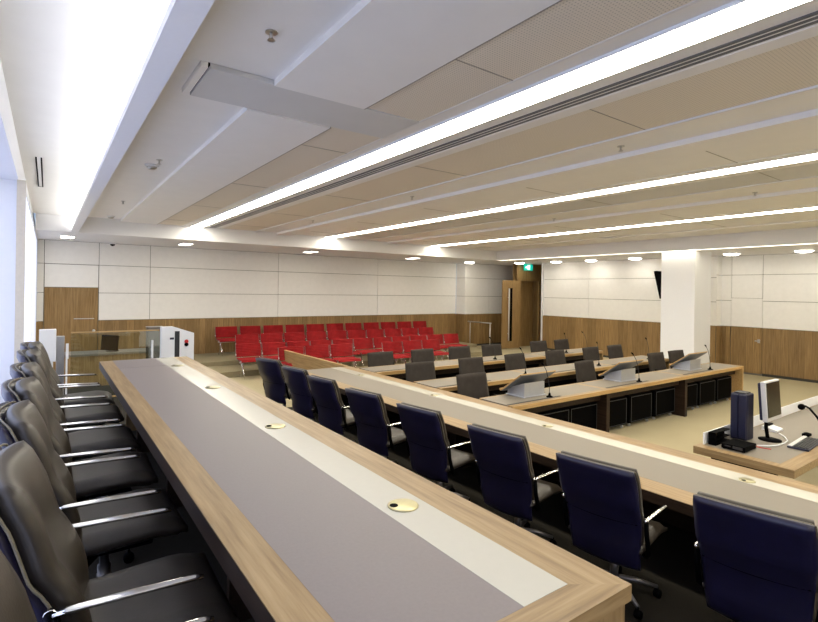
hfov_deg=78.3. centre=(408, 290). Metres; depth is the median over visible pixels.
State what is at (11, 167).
wall
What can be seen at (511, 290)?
door
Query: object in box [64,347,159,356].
countertop
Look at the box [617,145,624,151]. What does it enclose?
sprinkler
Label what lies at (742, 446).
box
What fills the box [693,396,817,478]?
computer desk
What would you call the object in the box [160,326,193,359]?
base cabinet
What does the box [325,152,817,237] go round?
light strip
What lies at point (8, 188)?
wall
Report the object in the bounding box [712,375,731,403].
base cabinet
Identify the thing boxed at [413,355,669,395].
desk
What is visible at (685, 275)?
column
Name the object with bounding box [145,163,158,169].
smoke detector
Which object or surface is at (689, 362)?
lectern
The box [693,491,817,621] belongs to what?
chair
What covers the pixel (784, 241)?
trim
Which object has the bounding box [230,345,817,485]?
floor
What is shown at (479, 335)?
wainscot
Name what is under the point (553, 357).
chair
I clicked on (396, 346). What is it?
seat
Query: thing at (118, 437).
chair
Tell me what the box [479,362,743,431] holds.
desk
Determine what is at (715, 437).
tray
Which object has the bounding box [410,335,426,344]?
seat
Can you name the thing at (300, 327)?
seat
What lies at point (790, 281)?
wall
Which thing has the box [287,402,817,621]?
floor
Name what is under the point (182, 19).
ceiling beam
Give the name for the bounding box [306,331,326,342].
seat
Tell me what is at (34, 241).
blind
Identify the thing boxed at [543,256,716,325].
wall
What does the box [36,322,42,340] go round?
wainscot
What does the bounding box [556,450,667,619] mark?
chair
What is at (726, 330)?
wainscoting
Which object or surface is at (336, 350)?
seat
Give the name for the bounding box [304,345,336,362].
seat
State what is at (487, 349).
chair
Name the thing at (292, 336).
seat
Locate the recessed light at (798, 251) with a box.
[793,250,815,252]
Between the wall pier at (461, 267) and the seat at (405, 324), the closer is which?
the seat at (405, 324)
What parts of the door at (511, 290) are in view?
pull handle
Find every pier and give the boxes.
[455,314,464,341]
[456,263,465,313]
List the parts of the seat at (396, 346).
backrest, seat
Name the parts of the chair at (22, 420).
backrest, arm post, armrest, armrest, seat plate, seat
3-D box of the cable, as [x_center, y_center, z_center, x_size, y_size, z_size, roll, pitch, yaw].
[3.689,1.504,5.038,0.710,0.014,0.154,1,0,-40]
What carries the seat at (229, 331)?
on the platform
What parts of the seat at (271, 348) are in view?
seat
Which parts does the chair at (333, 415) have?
backrest, arm post, seat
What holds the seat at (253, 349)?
on the floor at (676, 432)
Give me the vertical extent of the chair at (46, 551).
1.032 m
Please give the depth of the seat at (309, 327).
16.36 m
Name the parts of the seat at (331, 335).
backrest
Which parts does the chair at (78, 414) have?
backrest, armrest, armrest, seat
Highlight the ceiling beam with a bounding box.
[71,0,214,231]
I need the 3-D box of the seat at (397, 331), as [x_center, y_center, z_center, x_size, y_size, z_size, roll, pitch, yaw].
[-0.404,1.646,16.204,0.651,0.806,0.539,1,0,-36]
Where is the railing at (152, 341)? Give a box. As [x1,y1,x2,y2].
[71,329,159,396]
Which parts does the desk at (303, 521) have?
panel, edge rail, edge rail, rail, panel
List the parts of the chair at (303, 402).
backrest, arm post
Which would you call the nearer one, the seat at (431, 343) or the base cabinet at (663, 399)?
the base cabinet at (663, 399)
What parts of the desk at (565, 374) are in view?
modesty panel, modesty panel, modesty panel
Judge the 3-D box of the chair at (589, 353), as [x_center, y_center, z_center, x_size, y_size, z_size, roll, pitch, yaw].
[4.330,1.786,11.395,0.640,0.960,0.626,1,0,-36]
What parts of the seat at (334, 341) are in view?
backrest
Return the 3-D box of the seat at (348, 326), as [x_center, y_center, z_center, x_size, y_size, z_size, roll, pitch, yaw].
[-1.780,1.515,17.048,0.651,0.806,0.539,1,0,-36]
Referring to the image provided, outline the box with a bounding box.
[721,438,755,452]
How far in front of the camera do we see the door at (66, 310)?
12.98 m
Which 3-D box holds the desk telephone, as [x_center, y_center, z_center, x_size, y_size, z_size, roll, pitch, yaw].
[3.953,1.486,5.469,0.180,0.058,0.140,1,0,-36]
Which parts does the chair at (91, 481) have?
backrest, arm post, armrest, armrest, seat plate, seat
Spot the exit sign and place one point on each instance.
(528, 267)
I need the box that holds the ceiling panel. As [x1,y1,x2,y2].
[182,60,418,137]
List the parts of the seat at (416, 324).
backrest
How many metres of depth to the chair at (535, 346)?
12.85 m
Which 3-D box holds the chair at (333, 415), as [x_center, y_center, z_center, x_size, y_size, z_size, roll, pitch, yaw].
[-0.920,1.605,6.551,0.736,1.032,0.615,1,0,-44]
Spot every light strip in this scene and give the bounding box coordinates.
[191,0,811,226]
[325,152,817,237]
[434,206,817,246]
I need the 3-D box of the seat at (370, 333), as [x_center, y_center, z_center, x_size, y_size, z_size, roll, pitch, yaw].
[-0.954,1.638,15.808,0.651,0.806,0.539,1,0,-36]
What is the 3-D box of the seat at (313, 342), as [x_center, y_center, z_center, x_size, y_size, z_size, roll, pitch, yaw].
[-2.272,1.757,13.532,0.651,0.806,0.539,1,0,-36]
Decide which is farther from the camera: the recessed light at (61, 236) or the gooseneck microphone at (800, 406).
the recessed light at (61, 236)
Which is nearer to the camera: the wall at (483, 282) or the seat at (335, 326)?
the seat at (335, 326)
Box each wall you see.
[0,59,34,225]
[0,178,37,402]
[36,239,455,349]
[284,350,346,369]
[465,263,512,313]
[513,264,541,345]
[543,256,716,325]
[715,256,721,362]
[721,252,817,375]
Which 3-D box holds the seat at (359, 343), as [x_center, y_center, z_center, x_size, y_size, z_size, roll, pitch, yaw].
[-1.196,1.774,14.306,0.651,0.806,0.539,1,0,-36]
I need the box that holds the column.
[660,250,710,363]
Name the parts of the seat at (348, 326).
backrest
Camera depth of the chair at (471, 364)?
9.41 m
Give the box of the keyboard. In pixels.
[787,436,817,451]
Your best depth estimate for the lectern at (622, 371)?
8.46 m
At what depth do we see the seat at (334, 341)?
14.05 m
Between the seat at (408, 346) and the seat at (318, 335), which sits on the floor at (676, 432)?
the seat at (408, 346)
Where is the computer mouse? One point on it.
(807, 434)
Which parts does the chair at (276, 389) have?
backrest, arm post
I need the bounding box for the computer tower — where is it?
[730,390,753,440]
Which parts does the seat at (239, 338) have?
backrest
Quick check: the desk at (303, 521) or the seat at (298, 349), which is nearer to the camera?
the desk at (303, 521)
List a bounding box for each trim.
[14,180,25,363]
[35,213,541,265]
[497,227,817,262]
[540,263,544,340]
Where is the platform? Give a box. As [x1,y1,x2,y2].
[159,340,481,377]
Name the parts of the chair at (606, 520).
arm post, backrest, seat, leg, leg, arm post, armrest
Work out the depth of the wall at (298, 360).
10.96 m
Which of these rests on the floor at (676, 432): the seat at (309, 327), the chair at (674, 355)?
the chair at (674, 355)
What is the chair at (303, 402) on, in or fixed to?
on the floor at (670, 566)
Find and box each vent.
[35,157,42,186]
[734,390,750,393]
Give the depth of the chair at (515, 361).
10.10 m
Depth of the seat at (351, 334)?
15.56 m
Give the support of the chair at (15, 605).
on the floor at (192, 541)
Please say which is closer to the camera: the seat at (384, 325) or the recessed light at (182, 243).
the recessed light at (182, 243)
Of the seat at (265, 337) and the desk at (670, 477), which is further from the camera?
the seat at (265, 337)
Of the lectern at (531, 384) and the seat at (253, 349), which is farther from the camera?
the seat at (253, 349)
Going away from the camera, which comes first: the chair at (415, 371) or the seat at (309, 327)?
the chair at (415, 371)
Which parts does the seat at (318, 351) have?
backrest, seat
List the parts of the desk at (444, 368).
modesty panel, modesty panel, support panel, modesty panel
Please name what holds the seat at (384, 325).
on the platform
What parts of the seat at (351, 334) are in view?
backrest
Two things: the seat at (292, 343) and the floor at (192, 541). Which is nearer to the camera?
the floor at (192, 541)
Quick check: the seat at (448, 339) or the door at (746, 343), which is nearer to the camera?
the door at (746, 343)
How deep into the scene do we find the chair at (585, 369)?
9.21 m
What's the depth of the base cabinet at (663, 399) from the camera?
8.91 m
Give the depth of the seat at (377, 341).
14.78 m
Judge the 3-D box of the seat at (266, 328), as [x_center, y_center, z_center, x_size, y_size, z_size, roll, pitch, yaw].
[-4.082,1.479,15.393,0.651,0.806,0.539,1,0,-36]
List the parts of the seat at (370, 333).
backrest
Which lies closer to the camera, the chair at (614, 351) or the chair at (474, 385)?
the chair at (474, 385)
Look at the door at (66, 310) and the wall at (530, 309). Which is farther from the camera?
the wall at (530, 309)
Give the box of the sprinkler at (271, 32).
[265,29,277,41]
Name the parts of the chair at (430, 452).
arm post, backrest, seat, arm post, armrest, leg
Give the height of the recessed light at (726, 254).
0.054 m
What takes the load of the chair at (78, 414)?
on the floor at (192, 541)
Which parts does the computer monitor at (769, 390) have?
casing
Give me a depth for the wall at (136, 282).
15.38 m
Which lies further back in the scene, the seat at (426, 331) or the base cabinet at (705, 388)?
the seat at (426, 331)
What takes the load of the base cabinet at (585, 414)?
on the floor at (676, 432)
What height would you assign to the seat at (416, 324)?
0.806 m
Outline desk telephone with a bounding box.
[762,422,782,432]
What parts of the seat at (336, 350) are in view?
backrest, seat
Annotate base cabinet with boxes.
[39,329,68,394]
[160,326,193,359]
[536,407,568,421]
[567,401,596,428]
[609,396,626,427]
[624,391,651,425]
[650,386,674,418]
[687,382,696,408]
[696,379,714,407]
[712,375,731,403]
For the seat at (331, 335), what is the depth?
15.18 m
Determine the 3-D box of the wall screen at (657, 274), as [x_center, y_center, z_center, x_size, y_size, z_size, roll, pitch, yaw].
[7.725,-0.387,14.910,1.250,1.266,0.289,1,0,-36]
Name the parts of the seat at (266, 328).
backrest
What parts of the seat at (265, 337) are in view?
backrest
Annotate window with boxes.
[24,198,36,341]
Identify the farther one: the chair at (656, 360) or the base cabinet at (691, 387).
the chair at (656, 360)
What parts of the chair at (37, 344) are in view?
backrest, armrest, armrest, seat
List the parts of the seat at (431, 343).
backrest, seat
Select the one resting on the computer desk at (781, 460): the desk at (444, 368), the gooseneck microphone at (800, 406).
the gooseneck microphone at (800, 406)
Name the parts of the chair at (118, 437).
backrest, armrest, armrest, seat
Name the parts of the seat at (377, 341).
backrest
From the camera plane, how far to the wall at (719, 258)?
14.59 m
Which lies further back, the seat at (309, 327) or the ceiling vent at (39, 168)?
the seat at (309, 327)
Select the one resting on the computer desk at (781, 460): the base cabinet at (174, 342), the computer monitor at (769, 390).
the computer monitor at (769, 390)
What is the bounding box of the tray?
[708,427,729,445]
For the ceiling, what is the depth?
4.30 m
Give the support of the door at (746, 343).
in the wall at (790, 281)
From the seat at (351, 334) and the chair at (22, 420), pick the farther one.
the seat at (351, 334)
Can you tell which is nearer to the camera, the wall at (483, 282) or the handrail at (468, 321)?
the handrail at (468, 321)
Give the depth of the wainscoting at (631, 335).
17.34 m
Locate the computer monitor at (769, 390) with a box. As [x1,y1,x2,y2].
[758,379,781,442]
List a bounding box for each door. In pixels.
[44,287,97,370]
[501,280,520,348]
[730,298,762,373]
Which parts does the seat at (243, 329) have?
backrest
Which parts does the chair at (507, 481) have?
arm post, backrest, seat, leg, arm post, leg, armrest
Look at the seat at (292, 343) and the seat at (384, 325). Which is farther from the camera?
the seat at (384, 325)
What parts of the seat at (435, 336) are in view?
backrest, seat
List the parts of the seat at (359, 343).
backrest, seat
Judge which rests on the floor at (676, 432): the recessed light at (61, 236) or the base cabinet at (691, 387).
the base cabinet at (691, 387)
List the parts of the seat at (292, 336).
backrest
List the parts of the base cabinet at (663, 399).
door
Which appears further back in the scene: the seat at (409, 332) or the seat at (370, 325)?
the seat at (370, 325)
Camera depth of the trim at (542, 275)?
19.58 m
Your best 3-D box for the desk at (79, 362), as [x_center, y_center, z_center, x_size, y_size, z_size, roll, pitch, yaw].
[-5.945,1.658,10.032,1.700,0.900,0.600,1,0,-36]
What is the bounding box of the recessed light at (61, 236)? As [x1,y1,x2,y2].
[60,235,74,238]
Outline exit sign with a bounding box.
[524,264,532,270]
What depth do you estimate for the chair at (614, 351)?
12.15 m
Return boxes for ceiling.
[0,0,817,250]
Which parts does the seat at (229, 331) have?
seat, backrest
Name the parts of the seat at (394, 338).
backrest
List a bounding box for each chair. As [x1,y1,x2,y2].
[0,399,187,576]
[0,440,239,621]
[0,550,213,621]
[1,376,157,563]
[10,361,140,497]
[16,349,123,432]
[20,341,114,431]
[255,357,290,406]
[281,365,317,421]
[307,375,354,441]
[345,387,405,464]
[367,351,394,366]
[396,402,475,501]
[405,361,435,381]
[411,348,434,361]
[448,346,470,359]
[456,372,497,398]
[458,357,484,374]
[467,423,562,544]
[481,344,501,356]
[504,353,526,370]
[530,341,547,352]
[545,350,565,365]
[554,339,569,349]
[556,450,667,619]
[574,360,603,382]
[582,346,599,360]
[607,344,622,358]
[647,352,673,371]
[668,350,683,368]
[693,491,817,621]
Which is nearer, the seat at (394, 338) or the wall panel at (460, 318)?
the seat at (394, 338)
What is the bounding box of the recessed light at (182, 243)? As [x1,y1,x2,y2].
[178,242,193,245]
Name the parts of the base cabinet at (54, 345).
steel post, hinge post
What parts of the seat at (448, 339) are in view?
backrest, seat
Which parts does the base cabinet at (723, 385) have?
door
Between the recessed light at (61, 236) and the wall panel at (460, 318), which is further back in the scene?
the wall panel at (460, 318)
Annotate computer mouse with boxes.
[802,432,811,436]
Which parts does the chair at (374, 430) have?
backrest, arm post, armrest, seat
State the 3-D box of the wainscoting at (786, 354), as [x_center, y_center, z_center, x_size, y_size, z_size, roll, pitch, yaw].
[12.513,1.739,9.965,0.045,1.310,9.545,1,0,-36]
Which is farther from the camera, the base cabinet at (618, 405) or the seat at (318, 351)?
the seat at (318, 351)
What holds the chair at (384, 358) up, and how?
on the floor at (676, 432)
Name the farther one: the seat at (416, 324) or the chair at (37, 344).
the seat at (416, 324)
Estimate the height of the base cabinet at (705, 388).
0.519 m
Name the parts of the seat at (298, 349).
seat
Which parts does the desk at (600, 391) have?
cable lid, support panel, desktop frame, cable lid, support panel, panel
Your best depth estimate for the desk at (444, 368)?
10.61 m
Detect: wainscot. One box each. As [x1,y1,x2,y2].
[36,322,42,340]
[465,314,501,345]
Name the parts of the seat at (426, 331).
backrest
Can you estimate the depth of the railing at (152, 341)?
7.04 m
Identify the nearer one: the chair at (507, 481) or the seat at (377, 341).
the chair at (507, 481)
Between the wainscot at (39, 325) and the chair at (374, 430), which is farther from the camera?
the wainscot at (39, 325)
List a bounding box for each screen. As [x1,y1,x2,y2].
[100,335,118,351]
[654,271,660,298]
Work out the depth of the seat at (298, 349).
11.93 m
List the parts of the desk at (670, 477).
edge rail, panel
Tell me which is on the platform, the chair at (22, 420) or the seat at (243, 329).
the seat at (243, 329)
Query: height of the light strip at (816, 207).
0.036 m
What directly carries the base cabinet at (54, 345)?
on the floor at (192, 541)
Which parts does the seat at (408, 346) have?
backrest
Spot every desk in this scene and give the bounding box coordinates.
[64,347,159,388]
[99,356,631,621]
[307,366,817,533]
[359,348,602,380]
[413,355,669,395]
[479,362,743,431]
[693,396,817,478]
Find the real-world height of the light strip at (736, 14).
0.036 m
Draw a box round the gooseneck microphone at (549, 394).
[541,363,552,397]
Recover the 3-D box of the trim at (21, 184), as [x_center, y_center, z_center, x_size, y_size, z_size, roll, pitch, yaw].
[-4.261,0.146,5.504,0.080,2.705,0.050,1,0,-36]
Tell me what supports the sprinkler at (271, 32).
attached to the ceiling
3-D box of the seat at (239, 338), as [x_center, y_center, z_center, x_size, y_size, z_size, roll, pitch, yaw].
[-4.257,1.586,13.434,0.651,0.806,0.539,1,0,-36]
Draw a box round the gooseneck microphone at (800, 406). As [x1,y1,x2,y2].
[798,404,817,419]
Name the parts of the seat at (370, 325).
backrest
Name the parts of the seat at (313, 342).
backrest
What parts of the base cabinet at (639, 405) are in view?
door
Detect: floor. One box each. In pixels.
[64,385,254,621]
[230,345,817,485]
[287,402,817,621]
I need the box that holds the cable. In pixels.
[757,433,787,446]
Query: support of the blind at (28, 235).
attached to the window
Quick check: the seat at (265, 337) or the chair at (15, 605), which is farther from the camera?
the seat at (265, 337)
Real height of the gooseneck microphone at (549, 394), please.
0.498 m
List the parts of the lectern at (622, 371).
plate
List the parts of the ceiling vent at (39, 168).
vent blade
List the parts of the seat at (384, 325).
backrest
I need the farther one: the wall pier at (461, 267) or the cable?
the wall pier at (461, 267)
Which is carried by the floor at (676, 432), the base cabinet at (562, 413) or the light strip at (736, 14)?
the base cabinet at (562, 413)
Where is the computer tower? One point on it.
(742, 402)
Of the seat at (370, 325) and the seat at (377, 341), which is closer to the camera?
the seat at (377, 341)
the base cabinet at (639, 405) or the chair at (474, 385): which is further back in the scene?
the base cabinet at (639, 405)
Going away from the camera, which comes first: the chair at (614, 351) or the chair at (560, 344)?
the chair at (614, 351)
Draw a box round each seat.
[215,326,237,355]
[235,334,261,366]
[235,343,261,379]
[239,326,261,345]
[260,333,286,355]
[262,342,285,359]
[263,325,283,341]
[278,346,303,365]
[284,332,304,353]
[285,324,305,340]
[286,341,309,354]
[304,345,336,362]
[306,324,326,337]
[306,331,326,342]
[310,340,333,357]
[326,323,346,334]
[327,330,353,357]
[330,343,360,367]
[332,339,360,367]
[345,323,361,345]
[347,330,365,356]
[353,338,380,366]
[363,322,384,334]
[366,329,383,348]
[373,337,396,363]
[380,322,401,333]
[382,341,410,363]
[384,328,400,337]
[392,336,409,363]
[397,321,411,331]
[401,328,417,337]
[402,340,421,362]
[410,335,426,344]
[412,321,433,334]
[418,327,438,350]
[421,339,448,360]
[427,334,450,360]
[443,333,467,358]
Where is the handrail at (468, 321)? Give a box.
[468,321,491,343]
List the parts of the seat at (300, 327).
backrest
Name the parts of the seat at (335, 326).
backrest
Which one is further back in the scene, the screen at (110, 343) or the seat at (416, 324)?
the seat at (416, 324)
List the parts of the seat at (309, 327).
backrest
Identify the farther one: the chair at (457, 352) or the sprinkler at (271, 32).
the chair at (457, 352)
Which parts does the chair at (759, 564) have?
arm post, backrest, seat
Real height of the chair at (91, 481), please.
1.032 m
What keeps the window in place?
in the wall at (8, 188)
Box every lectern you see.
[499,370,555,397]
[598,359,643,381]
[669,351,706,370]
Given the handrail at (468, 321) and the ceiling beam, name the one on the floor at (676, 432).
the handrail at (468, 321)
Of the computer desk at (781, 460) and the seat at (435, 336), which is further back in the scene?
the seat at (435, 336)
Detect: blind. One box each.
[24,198,31,341]
[31,227,36,341]
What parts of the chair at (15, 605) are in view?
backrest, armrest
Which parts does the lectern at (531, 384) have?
plate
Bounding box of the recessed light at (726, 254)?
[722,253,741,255]
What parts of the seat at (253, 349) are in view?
backrest, seat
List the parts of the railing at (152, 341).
rail, pull handle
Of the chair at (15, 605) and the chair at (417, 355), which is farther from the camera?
the chair at (417, 355)
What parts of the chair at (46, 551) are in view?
backrest, arm post, armrest, armrest, seat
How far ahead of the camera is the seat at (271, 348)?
12.85 m

